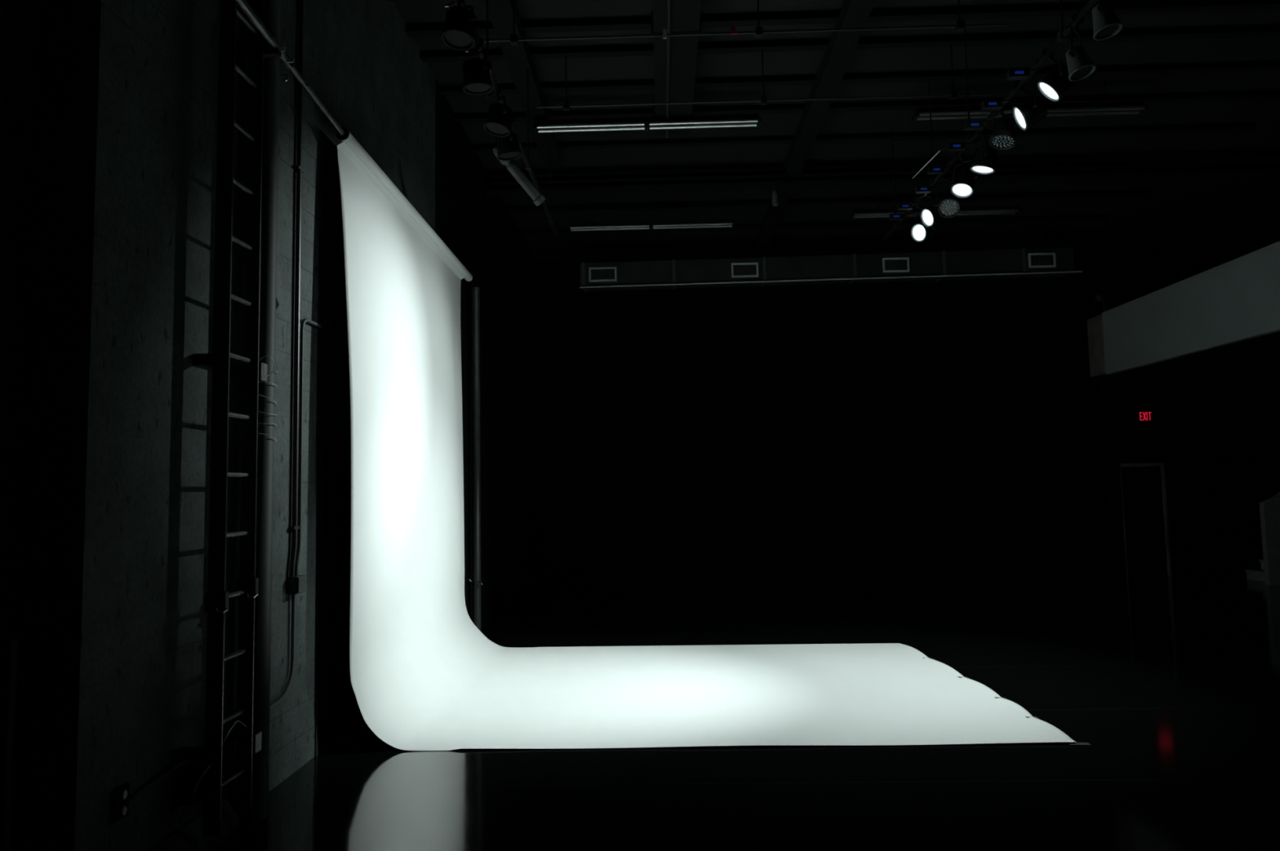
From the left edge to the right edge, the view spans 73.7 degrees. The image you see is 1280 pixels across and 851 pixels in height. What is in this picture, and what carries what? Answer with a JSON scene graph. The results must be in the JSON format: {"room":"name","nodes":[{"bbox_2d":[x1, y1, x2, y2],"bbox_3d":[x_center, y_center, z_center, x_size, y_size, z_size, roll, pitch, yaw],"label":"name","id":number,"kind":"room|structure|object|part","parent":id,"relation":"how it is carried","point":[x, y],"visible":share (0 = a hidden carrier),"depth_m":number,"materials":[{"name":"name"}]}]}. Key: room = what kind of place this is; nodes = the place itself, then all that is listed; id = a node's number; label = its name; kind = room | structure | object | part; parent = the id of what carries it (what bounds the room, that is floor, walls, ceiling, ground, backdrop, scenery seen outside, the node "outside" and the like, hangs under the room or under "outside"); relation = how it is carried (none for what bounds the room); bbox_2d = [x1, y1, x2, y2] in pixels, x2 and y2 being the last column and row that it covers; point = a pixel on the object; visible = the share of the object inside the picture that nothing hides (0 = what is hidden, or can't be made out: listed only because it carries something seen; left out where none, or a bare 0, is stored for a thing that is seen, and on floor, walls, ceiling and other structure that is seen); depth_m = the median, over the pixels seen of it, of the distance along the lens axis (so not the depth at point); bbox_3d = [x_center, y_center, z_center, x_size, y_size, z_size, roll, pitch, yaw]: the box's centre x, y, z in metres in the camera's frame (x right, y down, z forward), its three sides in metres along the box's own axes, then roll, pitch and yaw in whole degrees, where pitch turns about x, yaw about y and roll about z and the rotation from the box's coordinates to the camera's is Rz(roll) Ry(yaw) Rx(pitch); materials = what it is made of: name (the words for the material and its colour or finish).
{"room":"studio","nodes":[
{"label":"studio","id":0,"kind":"room"},
{"bbox_2d":[0,0,538,850],"bbox_3d":[-2.537,-0.822,6.802,0.620,6.270,19.300,-1,-4,1],"label":"wall","id":1,"kind":"structure","parent":0,"point":[108,108],"depth_m":4.07,"materials":[{"name":"grey concrete"}]},
{"bbox_2d":[111,782,129,823],"bbox_3d":[-2.242,1.632,3.692,0.029,0.140,0.090,-1,-4,1],"label":"wall outlet","id":2,"kind":"object","parent":1,"relation":"attached to","point":[120,811],"visible":1,"depth_m":3.67,"materials":[{"name":"black paint"}]},
{"bbox_2d":[120,806,127,816],"bbox_3d":[-2.231,1.667,3.689,0.009,0.039,0.034,-1,-4,1],"label":"socket","id":3,"kind":"object","parent":2,"relation":"attached to","point":[123,809],"depth_m":3.69,"materials":[{"name":"white plastic"}]},
{"bbox_2d":[120,790,127,799],"bbox_3d":[-2.232,1.599,3.695,0.009,0.039,0.034,-1,-4,1],"label":"socket","id":4,"kind":"object","parent":2,"relation":"attached to","point":[123,793],"depth_m":3.69,"materials":[{"name":"white plastic"}]},
{"bbox_2d":[129,737,223,799],"bbox_3d":[-2.222,1.648,4.157,0.018,0.058,0.821,-1,-4,1],"label":"conduit","id":5,"kind":"object","parent":1,"relation":"attached to","point":[171,770],"visible":0.6,"depth_m":3.95,"materials":[{"name":"grey metal"}]},
{"bbox_2d":[146,798,239,850],"bbox_3d":[-2.192,2.018,3.963,0.100,0.160,1.150,-1,-4,1],"label":"baseboard","id":6,"kind":"structure","parent":1,"relation":"attached to","point":[188,837],"depth_m":4.20,"materials":[{"name":"black"}]},
{"bbox_2d":[180,720,247,805],"bbox_3d":[-2.159,1.694,4.282,0.163,0.334,0.445,-1,-4,1],"label":"box","id":7,"kind":"object","parent":1,"relation":"attached to","point":[192,786],"visible":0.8,"depth_m":4.16,"materials":[{"name":"black paint"}]},
{"bbox_2d":[185,0,264,837],"bbox_3d":[-2.183,-1.036,4.554,0.210,6.139,0.373,-1,-4,1],"label":"ladder","id":8,"kind":"object","parent":1,"relation":"attached to","point":[216,599],"visible":1,"depth_m":4.47,"materials":[{"name":"black metal"}]},
{"bbox_3d":[-2.152,-1.028,4.411,0.085,6.100,0.012,-1,-4,1],"label":"rail","id":9,"kind":"part","parent":8,"relation":"part of","materials":[{"name":"black metal"}]},
{"bbox_3d":[-2.143,-1.004,4.724,0.085,6.100,0.012,-1,-4,1],"label":"rail","id":10,"kind":"part","parent":8,"relation":"part of","materials":[{"name":"black metal"}]},
{"bbox_2d":[238,0,280,822],"bbox_3d":[-2.183,-0.974,4.905,0.180,6.270,0.235,-1,-4,1],"label":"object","id":11,"kind":"object","parent":1,"relation":"attached to","point":[264,495],"depth_m":4.81,"materials":[{"name":"grey metal"}]},
{"bbox_2d":[258,355,274,377],"bbox_3d":[-2.085,-0.330,4.760,0.019,0.123,0.098,-4,-5,37],"label":"wire","id":12,"kind":"object","parent":11,"relation":"attached to","point":[267,355],"visible":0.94,"depth_m":4.78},
{"bbox_3d":[-2.166,-0.103,4.866,0.180,0.416,0.180,-1,-4,1],"label":"wire coil","id":13,"kind":"part","parent":11,"relation":"part of","materials":[{"name":"grey metal"}]},
{"bbox_2d":[275,297,279,309],"bbox_3d":[-2.261,-0.762,5.235,0.008,0.190,0.200,-1,-4,1],"label":"plate","id":14,"kind":"object","parent":1,"relation":"attached to","point":[277,301],"visible":0.14,"depth_m":5.30,"materials":[{"name":"black paint"}]},
{"bbox_2d":[270,594,295,709],"bbox_3d":[-2.204,1.367,5.132,0.024,0.661,0.562,-1,-4,1],"label":"conduit","id":15,"kind":"object","parent":1,"relation":"attached to","point":[282,698],"visible":0.88,"depth_m":5.39,"materials":[{"name":"grey metal"}]},
{"bbox_2d":[279,73,288,81],"bbox_3d":[-2.248,-2.187,5.363,0.085,0.050,0.010,-1,-4,1],"label":"wall hook","id":16,"kind":"object","parent":1,"relation":"attached to","point":[282,74],"visible":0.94,"depth_m":5.36,"materials":[{"name":"metal"}]},
{"bbox_2d":[234,0,345,136],"bbox_3d":[-2.167,-2.125,4.742,0.268,0.180,2.700,-1,-4,-1],"label":"pipe","id":17,"kind":"object","parent":1,"relation":"attached to","point":[277,51],"visible":0.85,"depth_m":4.86,"materials":[{"name":"metal"}]},
{"bbox_2d":[288,0,303,577],"bbox_3d":[-2.252,-1.540,5.622,0.039,5.030,0.086,-1,-4,1],"label":"conduit","id":18,"kind":"object","parent":1,"relation":"attached to","point":[298,167],"visible":1,"depth_m":5.56,"materials":[{"name":"grey metal"}]},
{"bbox_2d":[286,575,306,594],"bbox_3d":[-2.187,1.013,5.434,0.076,0.110,0.120,-1,-4,1],"label":"junction box","id":19,"kind":"object","parent":1,"relation":"attached to","point":[296,584],"visible":0.99,"depth_m":5.38,"materials":[{"name":"grey metal"}]},
{"bbox_2d":[294,319,343,575],"bbox_3d":[-2.208,0.150,5.903,0.024,1.701,0.766,-1,-4,1],"label":"conduit","id":20,"kind":"object","parent":1,"relation":"attached to","point":[304,321],"visible":0.93,"depth_m":5.57,"materials":[{"name":"grey metal"}]},
{"bbox_2d":[314,441,364,757],"bbox_3d":[-2.283,1.212,6.309,0.192,2.130,0.960,-1,-4,1],"label":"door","id":21,"kind":"structure","parent":1,"relation":"in","point":[335,701],"depth_m":6.40,"materials":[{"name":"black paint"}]},
{"bbox_3d":[-2.334,1.238,6.308,0.050,2.060,0.840,-1,-4,1],"label":"panel","id":22,"kind":"part","parent":21,"relation":"part of","materials":[{"name":"black paint"}]},
{"bbox_3d":[-2.254,0.228,6.373,0.042,0.036,0.383,-1,-4,4],"label":"closer arm","id":23,"kind":"part","parent":21,"relation":"part of"},
{"bbox_2d":[468,287,482,631],"bbox_3d":[-1.999,0.433,10.419,0.166,4.300,0.144,-1,-4,1],"label":"drain pipe","id":24,"kind":"object","parent":1,"relation":"attached to","point":[476,442],"visible":0.9,"depth_m":10.40,"materials":[{"name":"metal"}]},
{"bbox_2d":[404,0,1279,36],"bbox_3d":[2.736,-3.919,8.111,9.980,0.085,0.100,-1,-4,1],"label":"beam","id":25,"kind":"structure","parent":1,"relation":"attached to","point":[1181,6],"depth_m":8.11,"materials":[{"name":"black metal"}]},
{"bbox_2d":[419,25,1279,62],"bbox_3d":[2.750,-3.881,8.610,9.980,0.085,0.100,-1,-4,1],"label":"beam","id":26,"kind":"structure","parent":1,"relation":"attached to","point":[1257,30],"depth_m":8.61,"materials":[{"name":"black metal"}]},
{"bbox_2d":[484,0,561,169],"bbox_3d":[-1.239,-3.745,7.843,0.220,0.150,7.000,-1,-4,1],"label":"ceiling beam","id":27,"kind":"structure","parent":0,"point":[500,12],"depth_m":8.73,"materials":[{"name":"black metal"}]},
{"bbox_2d":[212,574,1279,850],"bbox_3d":[4.558,2.266,6.428,15.100,0.200,19.800,-1,-4,1],"label":"floor","id":28,"kind":"structure","parent":0,"point":[1172,683],"depth_m":5.52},
{"bbox_2d":[335,127,1076,751],"bbox_3d":[0.429,0.161,7.872,5.070,4.363,4.093,-1,-4,1],"label":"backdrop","id":29,"kind":"structure","parent":28,"relation":"on","point":[424,677],"depth_m":7.09,"materials":[{"name":"white paper"}]},
{"bbox_2d":[1066,742,1091,746],"bbox_3d":[2.946,2.138,5.729,0.140,0.006,0.056,-1,-4,1],"label":"tape","id":30,"kind":"object","parent":28,"relation":"on","point":[1069,744],"visible":1,"depth_m":5.73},
{"bbox_2d":[1087,240,1279,591],"bbox_3d":[9.523,-0.251,5.535,4.370,4.505,17.300,-1,-4,1],"label":"mezzanine","id":31,"kind":"object","parent":28,"relation":"on","point":[1223,320],"visible":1,"depth_m":12.15,"materials":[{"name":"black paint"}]},
{"bbox_3d":[7.583,-1.318,14.097,0.095,0.970,0.495,-1,-4,1],"label":"panel","id":32,"kind":"part","parent":31,"relation":"part of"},
{"bbox_2d":[1094,293,1105,311],"bbox_3d":[7.601,-1.992,14.096,0.156,0.372,0.110,-1,-4,1],"label":"work light","id":33,"kind":"object","parent":31,"relation":"on","point":[1099,298],"visible":0.93,"depth_m":14.08,"materials":[{"name":"black metal"}]},
{"bbox_3d":[7.629,-1.965,14.093,0.100,0.318,0.024,-1,-4,1],"label":"stem","id":34,"kind":"part","parent":33,"relation":"part of","materials":[{"name":"black metal"}]},
{"bbox_3d":[7.799,0.941,14.043,0.150,3.490,0.150,-1,-4,1],"label":"post","id":35,"kind":"part","parent":31,"relation":"part of","materials":[{"name":"black paint"}]},
{"bbox_2d":[1244,492,1279,585],"bbox_3d":[11.203,1.500,14.677,1.540,2.350,0.920,-1,-4,1],"label":"staircase","id":36,"kind":"structure","parent":28,"relation":"on","point":[1269,509],"depth_m":14.22,"materials":[{"name":"paint"}]},
{"bbox_2d":[393,0,1279,260],"bbox_3d":[4.442,-4.184,6.922,15.100,0.200,19.800,-1,-4,1],"label":"ceiling","id":37,"kind":"structure","parent":0,"point":[1240,209],"depth_m":10.96,"materials":[{"name":"black metal"}]},
{"bbox_2d":[456,0,558,236],"bbox_3d":[-1.158,-3.293,7.505,0.060,1.285,6.800,-1,-4,1],"label":"bar","id":38,"kind":"object","parent":37,"relation":"hanging from","point":[528,167],"visible":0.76,"depth_m":8.47,"materials":[{"name":"black metal"}]},
{"bbox_2d":[441,0,476,50],"bbox_3d":[-1.184,-2.691,5.609,0.258,0.368,0.224,-1,-4,1],"label":"spotlight","id":39,"kind":"object","parent":38,"relation":"hanging from","point":[458,31],"visible":1,"depth_m":5.55,"materials":[{"name":"black metal"}]},
{"bbox_3d":[-1.086,-2.644,5.540,0.054,0.027,0.028,-4,-5,37],"label":"yoke knob","id":40,"kind":"part","parent":39,"relation":"part of","materials":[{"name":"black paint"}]},
{"bbox_2d":[462,36,493,95],"bbox_3d":[-1.183,-2.628,6.194,0.225,0.403,0.239,-1,-4,1],"label":"spotlight","id":41,"kind":"object","parent":38,"relation":"hanging from","point":[477,81],"visible":0.97,"depth_m":6.12,"materials":[{"name":"black metal"}]},
{"bbox_3d":[-1.107,-2.562,6.096,0.028,0.027,0.054,3,-6,-40],"label":"yoke knob","id":42,"kind":"part","parent":41,"relation":"part of","materials":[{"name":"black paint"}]},
{"bbox_2d":[483,84,513,137],"bbox_3d":[-1.142,-2.568,6.902,0.245,0.415,0.233,-2,-5,18],"label":"spotlight","id":43,"kind":"object","parent":38,"relation":"hanging from","point":[497,122],"visible":0.99,"depth_m":6.85,"materials":[{"name":"black metal"}]},
{"bbox_3d":[-1.075,-2.506,6.801,0.028,0.027,0.054,2,-5,-30],"label":"yoke knob","id":44,"kind":"part","parent":43,"relation":"part of","materials":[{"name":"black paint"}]},
{"bbox_2d":[494,116,522,160],"bbox_3d":[-1.155,-2.534,7.485,0.231,0.393,0.244,-2,-5,15],"label":"spotlight","id":45,"kind":"object","parent":38,"relation":"hanging from","point":[508,147],"visible":0.77,"depth_m":7.42,"materials":[{"name":"black metal"}]},
{"bbox_2d":[492,145,545,206],"bbox_3d":[-1.111,-2.345,7.837,0.535,0.596,0.136,3,-6,-41],"label":"spotlight","id":46,"kind":"object","parent":38,"relation":"hanging from","point":[538,198],"visible":0.58,"depth_m":7.82,"materials":[{"name":"black paint"}]},
{"bbox_2d":[533,90,761,134],"bbox_3d":[0.077,-3.582,9.701,2.570,0.418,0.170,-1,-4,1],"label":"strip light","id":47,"kind":"object","parent":37,"relation":"hanging from","point":[659,122],"visible":1,"depth_m":9.66,"materials":[{"name":"black paint"}]},
{"bbox_2d":[567,194,735,232],"bbox_3d":[0.168,-3.274,13.086,2.550,0.518,0.170,-1,-4,1],"label":"strip light","id":48,"kind":"object","parent":37,"relation":"hanging from","point":[704,223],"visible":1,"depth_m":13.03,"materials":[{"name":"black paint"}]},
{"bbox_2d":[483,0,1007,45],"bbox_3d":[0.736,-3.652,7.322,4.750,0.665,0.060,-1,-4,1],"label":"ceiling pipe","id":49,"kind":"object","parent":37,"relation":"hanging from","point":[959,25],"visible":0.99,"depth_m":7.29,"materials":[{"name":"black metal"}]},
{"bbox_2d":[662,28,666,39],"bbox_3d":[0.211,-3.347,7.290,0.030,0.080,0.015,-1,-4,1],"label":"pipe lug","id":50,"kind":"object","parent":49,"relation":"attached to","point":[664,37],"visible":1,"depth_m":7.28,"materials":[{"name":"grey metal"}]},
{"bbox_2d":[730,22,737,34],"bbox_3d":[0.805,-3.389,7.279,0.060,0.100,0.010,-1,-4,1],"label":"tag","id":51,"kind":"object","parent":49,"relation":"attached to","point":[733,31],"visible":1,"depth_m":7.27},
{"bbox_2d":[537,44,994,111],"bbox_3d":[1.246,-3.570,8.646,4.600,0.645,0.060,-1,-4,1],"label":"ceiling pipe","id":52,"kind":"object","parent":37,"relation":"hanging from","point":[953,94],"visible":1,"depth_m":8.62,"materials":[{"name":"black metal"}]},
{"bbox_2d":[772,184,778,206],"bbox_3d":[1.850,-3.166,11.679,0.090,0.310,0.090,-1,-4,1],"label":"hanging fixture","id":53,"kind":"object","parent":37,"relation":"hanging from","point":[775,194],"visible":1,"depth_m":11.64,"materials":[{"name":"grey metal"}]},
{"bbox_2d":[518,213,1109,235],"bbox_3d":[2.907,-3.430,14.530,9.980,0.085,0.100,-1,-4,1],"label":"trim","id":54,"kind":"structure","parent":37,"relation":"attached to","point":[1097,216],"depth_m":14.49,"materials":[{"name":"black metal"}]},
{"bbox_2d":[755,0,875,248],"bbox_3d":[2.032,-3.657,9.755,0.220,0.150,11.000,-1,-4,1],"label":"trim","id":55,"kind":"structure","parent":37,"relation":"attached to","point":[842,46],"depth_m":9.39,"materials":[{"name":"black metal"}]},
{"bbox_2d":[505,188,1150,212],"bbox_3d":[2.875,-3.521,13.334,9.980,0.085,0.100,-1,-4,1],"label":"trim","id":56,"kind":"structure","parent":37,"relation":"attached to","point":[1115,193],"depth_m":13.32,"materials":[{"name":"black metal"}]},
{"bbox_2d":[579,223,1082,292],"bbox_3d":[3.236,-2.942,14.889,8.560,1.015,0.514,-1,-4,1],"label":"air duct","id":57,"kind":"object","parent":37,"relation":"hanging from","point":[673,274],"visible":1,"depth_m":14.69,"materials":[{"name":"black metal"}]},
{"bbox_2d":[588,266,617,282],"bbox_3d":[-0.643,-2.614,14.758,0.480,0.250,0.030,-1,-4,1],"label":"vent","id":58,"kind":"object","parent":57,"relation":"attached to","point":[596,274],"depth_m":14.76,"materials":[{"name":"grey metal"}]},
{"bbox_2d":[731,262,758,277],"bbox_3d":[1.806,-2.678,14.698,0.460,0.250,0.030,-1,-4,1],"label":"vent","id":59,"kind":"object","parent":57,"relation":"attached to","point":[738,269],"depth_m":14.69,"materials":[{"name":"grey metal"}]},
{"bbox_3d":[3.238,-2.500,14.611,8.560,0.092,0.028,-1,-4,1],"label":"rail","id":60,"kind":"part","parent":57,"relation":"part of","materials":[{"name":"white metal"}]},
{"bbox_2d":[882,257,909,272],"bbox_3d":[4.389,-2.754,14.635,0.450,0.250,0.030,-1,-4,1],"label":"vent","id":61,"kind":"object","parent":57,"relation":"attached to","point":[890,264],"depth_m":14.63,"materials":[{"name":"grey metal"}]},
{"bbox_2d":[1027,253,1056,267],"bbox_3d":[6.867,-2.823,14.575,0.450,0.250,0.030,-1,-4,1],"label":"vent","id":62,"kind":"object","parent":57,"relation":"attached to","point":[1034,260],"depth_m":14.57,"materials":[{"name":"grey metal"}]},
{"bbox_2d":[489,159,1198,182],"bbox_3d":[2.843,-3.612,12.138,9.980,0.085,0.100,-1,-4,1],"label":"trim","id":63,"kind":"structure","parent":37,"relation":"attached to","point":[1169,161],"depth_m":12.12,"materials":[{"name":"black metal"}]},
{"bbox_2d":[439,60,1279,95],"bbox_3d":[2.769,-3.825,9.347,9.980,0.085,0.100,-1,-4,1],"label":"beam","id":64,"kind":"structure","parent":37,"relation":"attached to","point":[1248,66],"depth_m":9.34,"materials":[{"name":"black metal"}]},
{"bbox_2d":[471,122,1257,152],"bbox_3d":[2.812,-3.703,10.942,9.980,0.085,0.100,-1,-4,1],"label":"trim","id":65,"kind":"structure","parent":37,"relation":"attached to","point":[1230,126],"depth_m":10.92,"materials":[{"name":"black metal"}]},
{"bbox_2d":[454,89,1279,122],"bbox_3d":[2.788,-3.772,10.045,9.980,0.085,0.100,-1,-4,1],"label":"beam","id":66,"kind":"structure","parent":37,"relation":"attached to","point":[1260,94],"depth_m":10.02,"materials":[{"name":"black metal"}]},
{"bbox_2d":[848,205,906,219],"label":"strip light","id":67,"kind":"object","parent":37,"relation":"hanging from","point":[857,213],"depth_m":12.96,"materials":[{"name":"black paint"}]},
{"bbox_2d":[483,160,1279,196],"bbox_3d":[4.837,-3.415,11.679,13.980,0.120,0.220,-1,-4,1],"label":"ceiling beam","id":68,"kind":"structure","parent":37,"relation":"attached to","point":[1251,168],"depth_m":11.67,"materials":[{"name":"black metal"}]},
{"bbox_2d":[906,207,927,217],"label":"spotlight","id":69,"kind":"object","parent":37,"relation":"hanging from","point":[914,215],"depth_m":12.94,"materials":[{"name":"black paint"}]},
{"bbox_2d":[911,151,940,178],"bbox_3d":[3.076,-2.804,9.186,0.012,0.075,0.951,-1,-4,1],"label":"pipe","id":70,"kind":"object","parent":37,"relation":"hanging from","point":[939,151],"visible":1,"depth_m":9.16,"materials":[{"name":"metal"}]},
{"bbox_2d":[911,99,993,122],"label":"strip light","id":71,"kind":"object","parent":37,"relation":"hanging from","point":[940,112],"depth_m":9.57,"materials":[{"name":"black paint"}]},
{"bbox_2d":[955,186,1021,215],"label":"strip light","id":72,"kind":"object","parent":37,"relation":"hanging from","point":[1015,210],"depth_m":12.91,"materials":[{"name":"black paint"}]},
{"bbox_2d":[881,0,1097,241],"bbox_3d":[3.127,-3.356,7.697,0.060,1.285,7.400,-1,-4,1],"label":"bar","id":73,"kind":"object","parent":37,"relation":"hanging from","point":[1063,35],"visible":0.84,"depth_m":7.63,"materials":[{"name":"black metal"}]},
{"bbox_2d":[888,199,936,242],"bbox_3d":[3.148,-2.366,9.864,0.513,0.520,0.284,-1,-4,1],"label":"spotlight","id":74,"kind":"object","parent":73,"relation":"hanging from","point":[920,233],"visible":0.88,"depth_m":9.84,"materials":[{"name":"metal"}]},
{"bbox_2d":[897,193,945,226],"bbox_3d":[3.139,-2.429,9.518,0.515,0.446,0.293,-1,-4,1],"label":"spotlight","id":75,"kind":"object","parent":73,"relation":"hanging from","point":[930,216],"visible":0.77,"depth_m":9.49,"materials":[{"name":"metal"}]},
{"bbox_2d":[913,168,945,199],"bbox_3d":[3.089,-2.548,9.141,0.023,0.104,1.003,-1,-4,0],"label":"cable","id":76,"kind":"object","parent":75,"relation":"attached to","point":[944,168],"visible":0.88,"depth_m":9.10,"materials":[{"name":"black rubber"}]},
{"bbox_2d":[915,173,964,217],"bbox_3d":[3.149,-2.436,8.957,0.483,0.519,0.275,-1,-4,1],"label":"spotlight","id":77,"kind":"object","parent":73,"relation":"hanging from","point":[948,206],"visible":0.96,"depth_m":8.93,"materials":[{"name":"black paint"}]},
{"bbox_2d":[927,151,978,198],"bbox_3d":[3.085,-2.496,8.430,0.464,0.477,0.260,-1,-4,1],"label":"spotlight","id":78,"kind":"object","parent":73,"relation":"hanging from","point":[962,186],"visible":0.98,"depth_m":8.40,"materials":[{"name":"metal"}]},
{"bbox_2d":[939,134,977,151],"bbox_3d":[3.089,-2.741,8.279,0.021,0.210,0.854,-1,-4,-3],"label":"cable","id":79,"kind":"object","parent":73,"relation":"hanging from","point":[976,135],"visible":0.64,"depth_m":8.01,"materials":[{"name":"black rubber"}]},
{"bbox_2d":[946,128,997,174],"bbox_3d":[3.068,-2.552,7.827,0.438,0.458,0.263,0,-5,-16],"label":"spotlight","id":80,"kind":"object","parent":73,"relation":"hanging from","point":[984,162],"visible":0.95,"depth_m":7.82,"materials":[{"name":"metal"}]},
{"bbox_2d":[964,106,1018,150],"bbox_3d":[3.059,-2.610,7.431,0.448,0.402,0.242,-3,-5,19],"label":"spotlight","id":81,"kind":"object","parent":73,"relation":"hanging from","point":[1003,137],"visible":0.95,"depth_m":7.37,"materials":[{"name":"black paint"}]},
{"bbox_2d":[981,80,1047,130],"bbox_3d":[3.072,-2.636,7.009,0.515,0.416,0.295,-1,-4,1],"label":"spotlight","id":82,"kind":"object","parent":73,"relation":"hanging from","point":[1034,110],"visible":0.95,"depth_m":6.97,"materials":[{"name":"metal"}]},
{"bbox_3d":[3.192,-2.585,6.883,0.028,0.027,0.054,-2,-5,14],"label":"yoke knob","id":83,"kind":"part","parent":82,"relation":"part of","materials":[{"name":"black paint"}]},
{"bbox_2d":[1006,47,1075,102],"bbox_3d":[3.053,-2.675,6.488,0.504,0.417,0.290,-1,-4,1],"label":"spotlight","id":84,"kind":"object","parent":73,"relation":"hanging from","point":[1054,86],"visible":0.89,"depth_m":6.46,"materials":[{"name":"metal"}]},
{"bbox_3d":[3.146,-2.634,6.367,0.028,0.027,0.054,-3,-5,20],"label":"yoke knob","id":85,"kind":"part","parent":84,"relation":"part of","materials":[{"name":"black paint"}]},
{"bbox_2d":[1065,13,1096,81],"bbox_3d":[3.079,-2.683,6.019,0.221,0.473,0.237,-1,-4,1],"label":"spotlight","id":86,"kind":"object","parent":73,"relation":"hanging from","point":[1080,66],"visible":0.95,"depth_m":5.97,"materials":[{"name":"black metal"}]},
{"bbox_3d":[2.997,-2.580,5.924,0.028,0.027,0.054,-5,-6,44],"label":"yoke knob","id":87,"kind":"part","parent":86,"relation":"part of","materials":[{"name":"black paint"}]},
{"bbox_2d":[1092,0,1123,40],"bbox_3d":[3.074,-2.764,5.658,0.203,0.367,0.254,-1,-4,1],"label":"spotlight","id":88,"kind":"object","parent":73,"relation":"hanging from","point":[1106,24],"visible":1,"depth_m":5.61,"materials":[{"name":"black metal"}]},
{"bbox_3d":[2.999,-2.710,5.559,0.028,0.027,0.054,-4,-6,38],"label":"yoke knob","id":89,"kind":"part","parent":88,"relation":"part of","materials":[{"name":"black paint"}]},
{"bbox_2d":[1045,79,1149,116],"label":"strip light","id":90,"kind":"object","parent":37,"relation":"hanging from","point":[1140,108],"depth_m":9.53,"materials":[{"name":"black paint"}]},
{"bbox_3d":[2.720,-3.965,7.503,9.980,0.085,0.100,-1,-4,1],"label":"trim","id":91,"kind":"structure","parent":37,"relation":"attached to","visible":0},
{"bbox_2d":[650,0,701,138],"bbox_3d":[0.346,-3.693,8.348,0.460,0.254,3.700,-1,-4,1],"label":"ceiling beam","id":92,"kind":"structure","parent":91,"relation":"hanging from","point":[675,58],"depth_m":8.36,"materials":[{"name":"black metal"}]},
{"bbox_3d":[0.278,-3.579,8.341,0.028,0.028,3.700,-1,-4,1],"label":"rod","id":93,"kind":"part","parent":92,"relation":"part of","materials":[{"name":"grey metal"}]},
{"bbox_2d":[536,242,1279,585],"bbox_3d":[4.858,-0.220,16.391,14.900,6.270,0.300,-1,-4,1],"label":"wall","id":94,"kind":"structure","parent":0,"point":[941,429],"depth_m":16.23,"materials":[{"name":"black paint"}]},
{"bbox_2d":[1134,410,1154,422],"bbox_3d":[9.504,-0.173,16.075,0.310,0.220,0.077,-1,-4,1],"label":"exit sign","id":95,"kind":"object","parent":94,"relation":"attached to","point":[1141,416],"visible":1,"depth_m":16.04,"materials":[{"name":"red plastic"}]},
{"bbox_2d":[1120,462,1171,576],"bbox_3d":[9.431,1.760,16.009,0.860,2.100,0.140,-1,-4,1],"label":"door","id":96,"kind":"structure","parent":94,"relation":"in","point":[1143,524],"depth_m":16.01,"materials":[{"name":"black paint"}]},
{"bbox_2d":[1265,236,1279,432],"bbox_3d":[11.895,-1.110,6.440,0.300,6.270,19.300,-1,-4,1],"label":"wall","id":97,"kind":"structure","parent":0,"point":[1277,239],"depth_m":16.04,"materials":[{"name":"black paint"}]}
]}

